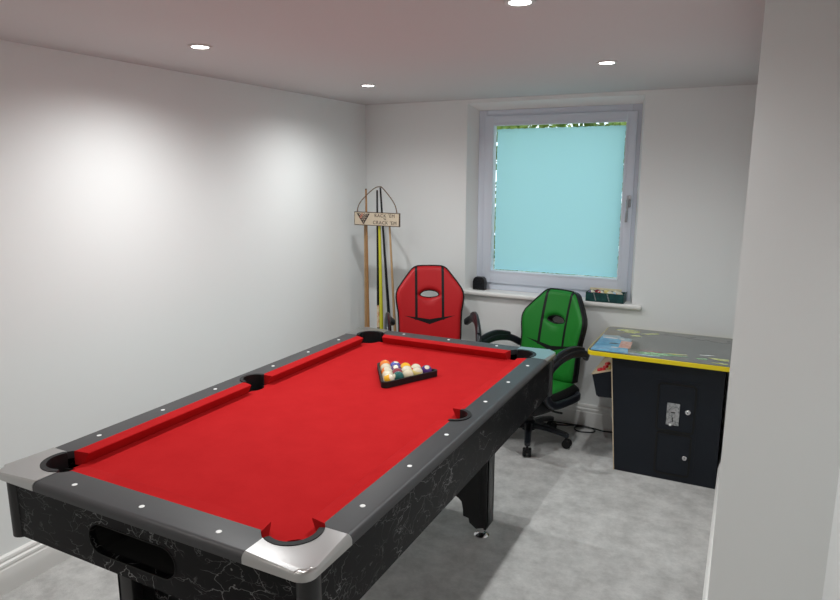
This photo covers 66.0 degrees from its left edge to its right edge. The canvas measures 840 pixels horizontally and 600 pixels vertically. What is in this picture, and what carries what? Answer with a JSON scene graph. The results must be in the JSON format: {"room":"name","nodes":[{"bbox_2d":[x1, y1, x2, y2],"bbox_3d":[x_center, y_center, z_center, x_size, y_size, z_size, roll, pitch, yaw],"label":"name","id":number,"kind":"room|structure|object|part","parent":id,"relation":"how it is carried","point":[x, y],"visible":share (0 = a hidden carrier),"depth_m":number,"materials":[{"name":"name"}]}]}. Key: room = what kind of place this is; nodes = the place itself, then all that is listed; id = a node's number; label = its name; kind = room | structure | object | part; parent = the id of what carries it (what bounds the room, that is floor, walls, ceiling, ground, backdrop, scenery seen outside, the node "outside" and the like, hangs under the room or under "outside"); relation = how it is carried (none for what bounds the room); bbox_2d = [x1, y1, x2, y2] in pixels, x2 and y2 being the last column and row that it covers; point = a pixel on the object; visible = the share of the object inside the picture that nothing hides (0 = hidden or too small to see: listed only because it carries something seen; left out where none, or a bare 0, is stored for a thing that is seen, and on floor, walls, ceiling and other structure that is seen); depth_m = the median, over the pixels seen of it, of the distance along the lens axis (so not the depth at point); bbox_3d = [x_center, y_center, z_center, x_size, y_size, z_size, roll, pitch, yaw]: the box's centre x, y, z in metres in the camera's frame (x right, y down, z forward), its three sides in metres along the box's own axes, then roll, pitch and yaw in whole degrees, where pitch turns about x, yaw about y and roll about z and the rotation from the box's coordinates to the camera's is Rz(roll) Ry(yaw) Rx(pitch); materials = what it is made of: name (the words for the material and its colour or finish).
{"room":"games room","nodes":[
{"label":"games room","id":0,"kind":"room"},
{"bbox_2d":[0,40,365,556],"bbox_3d":[-1.585,0.081,2.482,0.150,2.045,5.650,6,12,26],"label":"wall","id":1,"kind":"structure","parent":0,"point":[167,236],"depth_m":2.96,"materials":[{"name":"white paint"}]},
{"bbox_2d":[0,540,71,595],"bbox_3d":[-1.545,1.033,2.561,0.018,0.146,5.200,6,12,26],"label":"baseboard","id":2,"kind":"structure","parent":1,"relation":"attached to","point":[33,558],"depth_m":2.54,"materials":[{"name":"white wood"}]},
{"bbox_2d":[0,421,719,599],"bbox_3d":[-0.310,1.259,2.055,3.010,0.100,5.650,6,12,26],"label":"floor","id":3,"kind":"structure","parent":0,"point":[567,524],"depth_m":2.83,"materials":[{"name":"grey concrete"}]},
{"bbox_2d":[0,327,555,599],"bbox_3d":[-0.263,0.732,2.394,1.030,0.804,1.864,6,12,26],"label":"pool table","id":4,"kind":"object","parent":3,"relation":"on","point":[298,476],"visible":1,"depth_m":1.83,"materials":[{"name":"red fabric"}]},
{"bbox_3d":[-1.096,0.559,1.775,0.052,0.178,0.052,6,12,26],"label":"corner post","id":5,"kind":"part","parent":4,"relation":"part of","materials":[{"name":"black plastic"}]},
{"bbox_3d":[-0.701,0.404,2.555,0.018,0.172,1.752,6,12,26],"label":"apron panel","id":6,"kind":"part","parent":4,"relation":"part of","materials":[{"name":"black stone"}]},
{"bbox_2d":[88,523,175,580],"bbox_3d":[-0.672,0.595,1.609,0.302,0.086,0.116,6,12,26],"label":"tray","id":7,"kind":"object","parent":4,"relation":"on","point":[143,555],"depth_m":1.60,"materials":[{"name":"black plastic"}]},
{"bbox_3d":[-0.812,0.904,1.921,0.113,0.566,0.092,6,12,26],"label":"leg","id":8,"kind":"part","parent":4,"relation":"part of","materials":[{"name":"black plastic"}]},
{"bbox_3d":[-0.662,0.502,1.544,0.695,0.022,0.093,6,12,26],"label":"rail","id":9,"kind":"part","parent":4,"relation":"part of","materials":[{"name":"grey laminate"}]},
{"bbox_3d":[-0.666,0.599,1.553,0.972,0.172,0.018,6,12,26],"label":"apron panel","id":10,"kind":"part","parent":4,"relation":"part of","materials":[{"name":"black stone"}]},
{"bbox_2d":[74,382,250,464],"bbox_3d":[-0.811,0.394,2.150,0.046,0.042,0.701,6,12,26],"label":"cushion","id":11,"kind":"object","parent":4,"relation":"on","point":[101,449],"depth_m":2.08,"materials":[{"name":"red fabric"}]},
{"bbox_2d":[71,466,270,537],"bbox_3d":[-0.632,0.501,1.603,0.652,0.042,0.046,6,12,26],"label":"cushion","id":12,"kind":"object","parent":4,"relation":"on","point":[261,527],"depth_m":1.57,"materials":[{"name":"red fabric"}]},
{"bbox_3d":[-0.684,0.310,2.529,0.085,0.022,1.535,6,12,26],"label":"rail","id":13,"kind":"part","parent":4,"relation":"part of","materials":[{"name":"grey laminate"}]},
{"bbox_3d":[-0.230,0.644,1.346,0.052,0.178,0.052,6,12,26],"label":"corner post","id":14,"kind":"part","parent":4,"relation":"part of","materials":[{"name":"black plastic"}]},
{"bbox_2d":[264,336,362,384],"bbox_3d":[-0.448,0.257,2.856,0.046,0.042,0.701,6,12,26],"label":"cushion","id":15,"kind":"object","parent":4,"relation":"on","point":[281,373],"depth_m":2.79,"materials":[{"name":"red fabric"}]},
{"bbox_2d":[312,420,448,530],"bbox_3d":[-0.077,0.466,1.787,0.046,0.042,0.701,6,12,26],"label":"cushion","id":16,"kind":"object","parent":4,"relation":"on","point":[330,514],"depth_m":1.69,"materials":[{"name":"red fabric"}]},
{"bbox_2d":[380,360,389,366],"bbox_3d":[-0.147,0.276,2.726,0.046,0.046,0.047,6,13,28],"label":"ball","id":17,"kind":"object","parent":4,"relation":"on","point":[383,361],"visible":0.38,"depth_m":2.71,"materials":[{"name":"orange plastic"}]},
{"bbox_2d":[380,363,390,369],"bbox_3d":[-0.141,0.285,2.681,0.046,0.047,0.047,-6,12,-28],"label":"ball","id":18,"kind":"object","parent":4,"relation":"on","point":[384,364],"visible":0.38,"depth_m":2.67,"materials":[{"name":"plastic"}]},
{"bbox_2d":[381,366,391,373],"bbox_3d":[-0.135,0.294,2.635,0.046,0.046,0.046,8,14,36],"label":"ball","id":19,"kind":"object","parent":4,"relation":"on","point":[386,367],"visible":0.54,"depth_m":2.62,"materials":[{"name":"plastic"}]},
{"bbox_2d":[382,370,392,377],"bbox_3d":[-0.129,0.302,2.589,0.047,0.047,0.046,-6,12,-28],"label":"ball","id":20,"kind":"object","parent":4,"relation":"on","point":[385,371],"visible":0.43,"depth_m":2.58,"materials":[{"name":"white plastic"}]},
{"bbox_2d":[383,373,394,380],"bbox_3d":[-0.123,0.311,2.543,0.047,0.047,0.046,-4,12,-19],"label":"ball","id":21,"kind":"object","parent":4,"relation":"on","point":[387,377],"visible":0.73,"depth_m":2.53,"materials":[{"name":"yellow plastic"}]},
{"bbox_2d":[390,361,399,366],"bbox_3d":[-0.104,0.279,2.709,0.046,0.047,0.047,-7,13,-33],"label":"ball","id":22,"kind":"object","parent":4,"relation":"on","point":[393,362],"visible":0.38,"depth_m":2.70,"materials":[{"name":"blue plastic"}]},
{"bbox_2d":[391,364,401,369],"bbox_3d":[-0.098,0.288,2.663,0.046,0.047,0.046,8,14,36],"label":"ball","id":23,"kind":"object","parent":4,"relation":"on","point":[395,365],"visible":0.4,"depth_m":2.65,"materials":[{"name":"plastic"}]},
{"bbox_2d":[392,368,402,373],"bbox_3d":[-0.092,0.297,2.617,0.046,0.047,0.047,8,14,36],"label":"ball","id":24,"kind":"object","parent":4,"relation":"on","point":[394,370],"visible":0.34,"depth_m":2.60,"materials":[{"name":"red plastic"}]},
{"bbox_2d":[393,371,403,379],"bbox_3d":[-0.086,0.306,2.571,0.046,0.047,0.047,-6,13,-29],"label":"ball","id":25,"kind":"object","parent":4,"relation":"on","point":[398,374],"visible":0.64,"depth_m":2.55,"materials":[{"name":"teal plastic"}]},
{"bbox_2d":[400,362,410,367],"bbox_3d":[-0.060,0.283,2.691,0.046,0.047,0.047,10,15,41],"label":"ball","id":26,"kind":"object","parent":4,"relation":"on","point":[404,363],"visible":0.38,"depth_m":2.68,"materials":[{"name":"yellow plastic"}]},
{"bbox_2d":[377,362,436,387],"bbox_3d":[-0.099,0.307,2.620,0.270,0.025,0.248,6,12,26],"label":"ball rack","id":27,"kind":"object","parent":4,"relation":"on","point":[384,384],"visible":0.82,"depth_m":2.57,"materials":[{"name":"black plastic"}]},
{"bbox_2d":[402,366,411,370],"bbox_3d":[-0.054,0.292,2.645,0.046,0.047,0.046,-9,14,-39],"label":"ball","id":28,"kind":"object","parent":4,"relation":"on","point":[404,367],"visible":0.44,"depth_m":2.63,"materials":[{"name":"white plastic"}]},
{"bbox_2d":[403,369,413,376],"bbox_3d":[-0.048,0.301,2.599,0.047,0.047,0.047,6,12,26],"label":"ball","id":29,"kind":"object","parent":4,"relation":"on","point":[407,372],"visible":0.63,"depth_m":2.58,"materials":[{"name":"white plastic"}]},
{"bbox_2d":[411,364,420,368],"bbox_3d":[-0.017,0.286,2.673,0.046,0.047,0.046,4,12,19],"label":"ball","id":30,"kind":"object","parent":4,"relation":"on","point":[413,365],"visible":0.42,"depth_m":2.66,"materials":[{"name":"white plastic"}]},
{"bbox_2d":[412,367,422,374],"bbox_3d":[-0.011,0.295,2.627,0.046,0.047,0.046,-9,14,-39],"label":"ball","id":31,"kind":"object","parent":4,"relation":"on","point":[417,370],"visible":0.63,"depth_m":2.61,"materials":[{"name":"white plastic"}]},
{"bbox_2d":[421,365,431,372],"bbox_3d":[0.026,0.290,2.655,0.047,0.047,0.046,7,13,32],"label":"ball","id":32,"kind":"object","parent":4,"relation":"on","point":[426,368],"visible":0.74,"depth_m":2.64,"materials":[{"name":"purple plastic"}]},
{"bbox_3d":[0.175,0.490,2.121,0.018,0.172,1.752,6,12,26],"label":"apron panel","id":33,"kind":"part","parent":4,"relation":"part of","materials":[{"name":"black stone"}]},
{"bbox_3d":[0.159,0.393,2.111,0.085,0.022,1.535,6,12,26],"label":"rail","id":34,"kind":"part","parent":4,"relation":"part of","materials":[{"name":"grey laminate"}]},
{"bbox_2d":[382,334,510,359],"bbox_3d":[0.107,0.222,3.040,0.652,0.042,0.046,6,12,26],"label":"cushion","id":35,"kind":"object","parent":4,"relation":"on","point":[393,340],"depth_m":3.02,"materials":[{"name":"red fabric"}]},
{"bbox_3d":[0.136,0.201,3.096,0.695,0.022,0.093,6,12,26],"label":"rail","id":36,"kind":"part","parent":4,"relation":"part of","materials":[{"name":"grey laminate"}]},
{"bbox_3d":[0.260,0.725,2.849,0.113,0.566,0.092,6,12,26],"label":"leg","id":37,"kind":"part","parent":4,"relation":"part of","materials":[{"name":"black plastic"}]},
{"bbox_2d":[453,358,526,418],"bbox_3d":[0.286,0.329,2.493,0.046,0.042,0.701,6,12,26],"label":"cushion","id":38,"kind":"object","parent":4,"relation":"on","point":[477,396],"depth_m":2.39,"materials":[{"name":"red fabric"}]},
{"bbox_3d":[0.141,0.295,3.123,0.972,0.172,0.018,6,12,26],"label":"apron panel","id":39,"kind":"part","parent":4,"relation":"part of","materials":[{"name":"black stone"}]},
{"bbox_3d":[0.570,0.342,2.903,0.052,0.178,0.052,6,12,26],"label":"corner post","id":40,"kind":"part","parent":4,"relation":"part of","materials":[{"name":"black plastic"}]},
{"bbox_2d":[384,265,481,341],"bbox_3d":[0.068,0.309,4.058,0.578,1.000,0.622,0,11,-2],"label":"gaming chair","id":41,"kind":"object","parent":3,"relation":"on","point":[440,315],"visible":0.57,"depth_m":4.17,"materials":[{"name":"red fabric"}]},
{"bbox_3d":[-0.189,0.268,3.989,0.090,0.332,0.474,1,11,6],"label":"armrest","id":42,"kind":"part","parent":41,"relation":"part of","materials":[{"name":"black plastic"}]},
{"bbox_3d":[0.061,0.055,4.207,0.433,0.560,0.144,0,1,-2],"label":"backrest","id":43,"kind":"part","parent":41,"relation":"part of","materials":[{"name":"red leather"}]},
{"bbox_3d":[0.330,0.265,4.008,0.090,0.332,0.474,-2,11,-10],"label":"armrest","id":44,"kind":"part","parent":41,"relation":"part of","materials":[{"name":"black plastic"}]},
{"bbox_2d":[482,288,589,456],"bbox_3d":[0.687,0.404,3.863,0.631,0.890,0.577,-10,15,-43],"label":"gaming chair","id":45,"kind":"object","parent":3,"relation":"on","point":[538,327],"visible":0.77,"depth_m":3.87,"materials":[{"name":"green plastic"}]},
{"bbox_3d":[0.467,0.375,4.007,0.474,0.332,0.090,-8,14,-35],"label":"armrest","id":46,"kind":"part","parent":45,"relation":"part of","materials":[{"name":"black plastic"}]},
{"bbox_3d":[0.628,0.779,3.768,0.046,0.058,0.231,2,11,11],"label":"leg","id":47,"kind":"part","parent":45,"relation":"part of","materials":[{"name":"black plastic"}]},
{"bbox_3d":[0.751,0.737,3.989,0.231,0.058,0.046,-10,15,-42],"label":"leg","id":48,"kind":"part","parent":45,"relation":"part of","materials":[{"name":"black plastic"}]},
{"bbox_3d":[0.771,0.766,3.835,0.231,0.058,0.046,6,13,28],"label":"leg","id":49,"kind":"part","parent":45,"relation":"part of","materials":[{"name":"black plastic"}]},
{"bbox_3d":[0.632,0.537,3.835,0.479,0.096,0.479,-10,15,-43],"label":"seat","id":50,"kind":"part","parent":45,"relation":"part of","materials":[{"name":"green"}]},
{"bbox_3d":[0.827,0.214,3.964,0.144,0.560,0.433,5,5,-45],"label":"backrest","id":51,"kind":"part","parent":45,"relation":"part of","materials":[{"name":"green leather"}]},
{"bbox_3d":[0.828,0.447,3.643,0.090,0.332,0.474,8,14,37],"label":"armrest","id":52,"kind":"part","parent":45,"relation":"part of","materials":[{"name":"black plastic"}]},
{"bbox_2d":[533,417,611,432],"bbox_3d":[0.995,0.805,4.091,0.840,0.016,0.105,6,12,26],"label":"power cord","id":53,"kind":"object","parent":3,"relation":"on","point":[563,423],"visible":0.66,"depth_m":4.10,"materials":[{"name":"black plastic"}]},
{"bbox_2d":[588,327,732,488],"bbox_3d":[1.327,0.569,3.604,0.689,0.668,0.619,6,12,26],"label":"machine","id":54,"kind":"object","parent":3,"relation":"on","point":[666,390],"visible":0.99,"depth_m":3.38,"materials":[{"name":"black wood"}]},
{"bbox_3d":[1.087,0.416,3.684,0.129,0.160,0.410,6,12,26],"label":"control panel","id":55,"kind":"part","parent":54,"relation":"part of","materials":[{"name":"black wood"}]},
{"bbox_2d":[591,329,728,364],"bbox_3d":[1.323,0.243,3.531,0.667,0.001,0.558,6,12,26],"label":"artwork","id":56,"kind":"object","parent":54,"relation":"on","point":[634,344],"depth_m":3.47,"materials":[{"name":"multicoloured"}]},
{"bbox_3d":[1.329,0.243,3.541,0.682,0.003,0.611,6,12,26],"label":"glass","id":57,"kind":"part","parent":54,"relation":"part of","materials":[{"name":"grey glass"}]},
{"bbox_3d":[1.314,0.804,3.371,0.176,0.233,0.007,6,12,26],"label":"door frame","id":58,"kind":"part","parent":54,"relation":"part of","materials":[{"name":"black metal"}]},
{"bbox_3d":[1.315,0.804,3.372,0.152,0.209,0.005,6,12,26],"label":"cash door","id":59,"kind":"part","parent":54,"relation":"part of","materials":[{"name":"black metal"}]},
{"bbox_3d":[1.302,0.589,3.331,0.062,0.118,0.006,6,12,26],"label":"coin plate","id":60,"kind":"part","parent":54,"relation":"part of","materials":[{"name":"metal"}]},
{"bbox_3d":[1.314,0.556,3.322,0.188,0.262,0.007,6,12,26],"label":"door frame","id":61,"kind":"part","parent":54,"relation":"part of","materials":[{"name":"black metal"}]},
{"bbox_3d":[1.315,0.556,3.324,0.164,0.238,0.005,6,12,26],"label":"coin door","id":62,"kind":"part","parent":54,"relation":"part of","materials":[{"name":"black"}]},
{"bbox_3d":[-0.266,0.555,4.435,0.380,0.372,0.180,6,12,26],"label":"stand","id":63,"kind":"object","parent":3,"relation":"on","visible":0},
{"bbox_2d":[364,225,365,326],"bbox_3d":[-0.373,0.066,4.418,0.022,1.275,0.018,6,12,26],"label":"pool cue","id":64,"kind":"object","parent":63,"relation":"in","point":[364,225],"visible":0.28,"depth_m":4.37,"materials":[{"name":"brown wood"}]},
{"bbox_2d":[365,189,369,326],"bbox_3d":[-0.354,-0.016,4.370,0.031,1.453,0.030,6,12,26],"label":"pool cue","id":65,"kind":"object","parent":63,"relation":"in","point":[366,226],"visible":0.52,"depth_m":4.33,"materials":[{"name":"brown wood"}]},
{"bbox_2d":[376,190,379,328],"bbox_3d":[-0.281,-0.004,4.334,0.026,1.445,0.025,6,12,26],"label":"pool cue","id":66,"kind":"object","parent":63,"relation":"in","point":[377,244],"visible":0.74,"depth_m":4.29,"materials":[{"name":"black paint"}]},
{"bbox_2d":[354,186,399,226],"bbox_3d":[-0.274,-0.607,4.192,0.341,0.255,0.040,6,12,26],"label":"sign","id":67,"kind":"object","parent":66,"relation":"hanging from","point":[360,218],"visible":1,"depth_m":4.19,"materials":[{"name":"brown"}]},
{"bbox_3d":[-0.273,-0.647,4.187,0.306,0.175,0.035,6,12,26],"label":"hanging cord","id":68,"kind":"part","parent":67,"relation":"part of","materials":[{"name":"brown fabric"}]},
{"bbox_3d":[-0.282,-0.524,4.194,0.330,0.078,0.004,6,13,26],"label":"panel","id":69,"kind":"part","parent":67,"relation":"part of","materials":[{"name":"beige wood"}]},
{"bbox_2d":[378,226,382,328],"bbox_3d":[-0.256,0.072,4.322,0.038,1.300,0.032,6,12,26],"label":"pool cue","id":70,"kind":"object","parent":63,"relation":"in","point":[379,227],"visible":0.45,"depth_m":4.28,"materials":[{"name":"yellow paint"}]},
{"bbox_2d":[379,187,391,330],"bbox_3d":[-0.210,-0.010,4.321,0.110,1.463,0.029,4,12,21],"label":"pool cue","id":71,"kind":"object","parent":63,"relation":"in","point":[383,233],"visible":0.45,"depth_m":4.27,"materials":[{"name":"black paint"}]},
{"bbox_2d":[389,227,395,330],"bbox_3d":[-0.169,0.085,4.294,0.084,1.286,0.023,6,12,26],"label":"pool cue","id":72,"kind":"object","parent":63,"relation":"in","point":[390,243],"visible":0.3,"depth_m":4.25,"materials":[{"name":"brown wood"}]},
{"bbox_2d":[0,0,765,104],"bbox_3d":[-0.306,-0.847,1.645,3.010,0.100,5.650,6,12,26],"label":"ceiling","id":73,"kind":"structure","parent":0,"point":[413,51],"depth_m":2.31,"materials":[{"name":"grey paint"}]},
{"bbox_2d":[187,44,212,49],"bbox_3d":[-0.818,-0.942,2.408,0.090,0.006,0.090,6,12,26],"label":"recessed light","id":74,"kind":"object","parent":73,"relation":"in","point":[193,46],"visible":1,"depth_m":2.40,"materials":[{"name":"grey"}]},
{"bbox_2d":[360,84,375,86],"bbox_3d":[-0.277,-1.145,3.456,0.090,0.006,0.090,6,12,26],"label":"recessed light","id":75,"kind":"object","parent":73,"relation":"in","point":[362,85],"visible":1,"depth_m":3.44,"materials":[{"name":"grey"}]},
{"bbox_2d":[503,0,535,6],"bbox_3d":[0.274,-0.817,1.775,0.090,0.006,0.090,6,12,26],"label":"recessed light","id":76,"kind":"object","parent":73,"relation":"in","point":[513,3],"visible":1,"depth_m":1.78,"materials":[{"name":"grey"}]},
{"bbox_2d":[596,60,617,64],"bbox_3d":[0.790,-1.003,2.736,0.090,0.006,0.090,6,12,26],"label":"recessed light","id":77,"kind":"object","parent":73,"relation":"in","point":[604,62],"visible":1,"depth_m":2.72,"materials":[{"name":"grey"}]},
{"bbox_2d":[365,84,756,429],"bbox_3d":[0.759,-0.258,4.241,2.420,2.045,0.260,6,12,26],"label":"wall","id":78,"kind":"structure","parent":0,"point":[697,142],"depth_m":3.79,"materials":[{"name":"white paint"}]},
{"bbox_2d":[465,103,479,288],"bbox_3d":[0.369,-0.679,4.326,0.049,1.205,0.200,6,12,26],"label":"trim","id":79,"kind":"structure","parent":78,"relation":"attached to","point":[473,115],"depth_m":4.27,"materials":[{"name":"white paint"}]},
{"bbox_2d":[463,104,642,309],"bbox_3d":[0.825,-0.596,4.088,1.209,1.196,0.234,6,12,26],"label":"window","id":80,"kind":"structure","parent":78,"relation":"in","point":[560,192],"depth_m":4.07,"materials":[{"name":"white plastic"}]},
{"bbox_2d":[473,276,486,289],"bbox_3d":[0.402,-0.114,4.349,0.084,0.086,0.046,6,12,26],"label":"speaker","id":81,"kind":"object","parent":80,"relation":"on","point":[479,282],"visible":1,"depth_m":4.33,"materials":[{"name":"black plastic"}]},
{"bbox_3d":[0.824,-0.024,4.200,1.209,0.031,0.234,6,12,26],"label":"sill","id":82,"kind":"part","parent":80,"relation":"part of","materials":[{"name":"white"}]},
{"bbox_3d":[0.850,-0.626,4.077,0.847,0.959,0.001,6,12,26],"label":"pane","id":83,"kind":"part","parent":80,"relation":"part of","materials":[{"name":"teal glass"}]},
{"bbox_2d":[585,287,626,303],"bbox_3d":[1.141,-0.029,3.963,0.229,0.069,0.105,6,12,26],"label":"box","id":84,"kind":"object","parent":80,"relation":"on","point":[590,296],"visible":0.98,"depth_m":3.93,"materials":[{"name":"teal cardboard"}]},
{"bbox_3d":[1.233,-0.541,3.842,0.026,0.155,0.054,6,12,26],"label":"handle","id":85,"kind":"part","parent":80,"relation":"part of","materials":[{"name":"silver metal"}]},
{"bbox_2d":[468,94,645,110],"bbox_3d":[0.833,-1.206,3.985,1.087,0.040,0.200,6,12,26],"label":"trim","id":86,"kind":"structure","parent":78,"relation":"attached to","point":[627,99],"depth_m":3.91,"materials":[{"name":"white paint"}]},
{"bbox_2d":[536,402,722,449],"bbox_3d":[0.695,0.698,4.301,2.384,0.146,0.018,6,12,26],"label":"baseboard","id":87,"kind":"structure","parent":78,"relation":"attached to","point":[599,417],"depth_m":4.11,"materials":[{"name":"white"}]},
{"bbox_2d":[630,95,645,302],"bbox_3d":[1.307,-0.587,3.861,0.024,1.205,0.200,6,12,26],"label":"trim","id":88,"kind":"structure","parent":78,"relation":"attached to","point":[643,109],"depth_m":3.81,"materials":[{"name":"white paint"}]},
{"bbox_2d":[707,0,839,599],"bbox_3d":[1.585,0.038,2.733,0.440,2.045,2.260,6,12,26],"label":"wall","id":89,"kind":"structure","parent":0,"point":[780,465],"depth_m":1.75,"materials":[{"name":"white paint"}]},
{"bbox_2d":[702,427,723,599],"bbox_3d":[1.320,0.972,2.901,0.018,0.146,2.000,6,12,26],"label":"baseboard","id":90,"kind":"structure","parent":89,"relation":"attached to","point":[709,556],"depth_m":2.63,"materials":[{"name":"white paint"}]},
{"bbox_2d":[822,470,839,599],"bbox_3d":[0.484,0.514,0.276,0.150,2.045,3.200,6,12,26],"label":"wall","id":91,"kind":"structure","parent":0,"point":[831,590],"depth_m":1.72,"materials":[{"name":"white paint"}]},
{"label":"outside","id":92,"kind":"structure","parent":0,"visible":0},
{"bbox_3d":[2.368,0.017,6.890,9.000,0.100,5.740,6,12,26],"label":"ground","id":93,"kind":"structure","parent":92,"visible":0},
{"bbox_2d":[494,122,625,277],"bbox_3d":[1.032,-1.153,5.772,3.915,2.703,0.628,6,12,26],"label":"hedge","id":94,"kind":"object","parent":93,"relation":"on","point":[609,123],"visible":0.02,"depth_m":5.76,"materials":[{"name":"green plant"}]}
]}

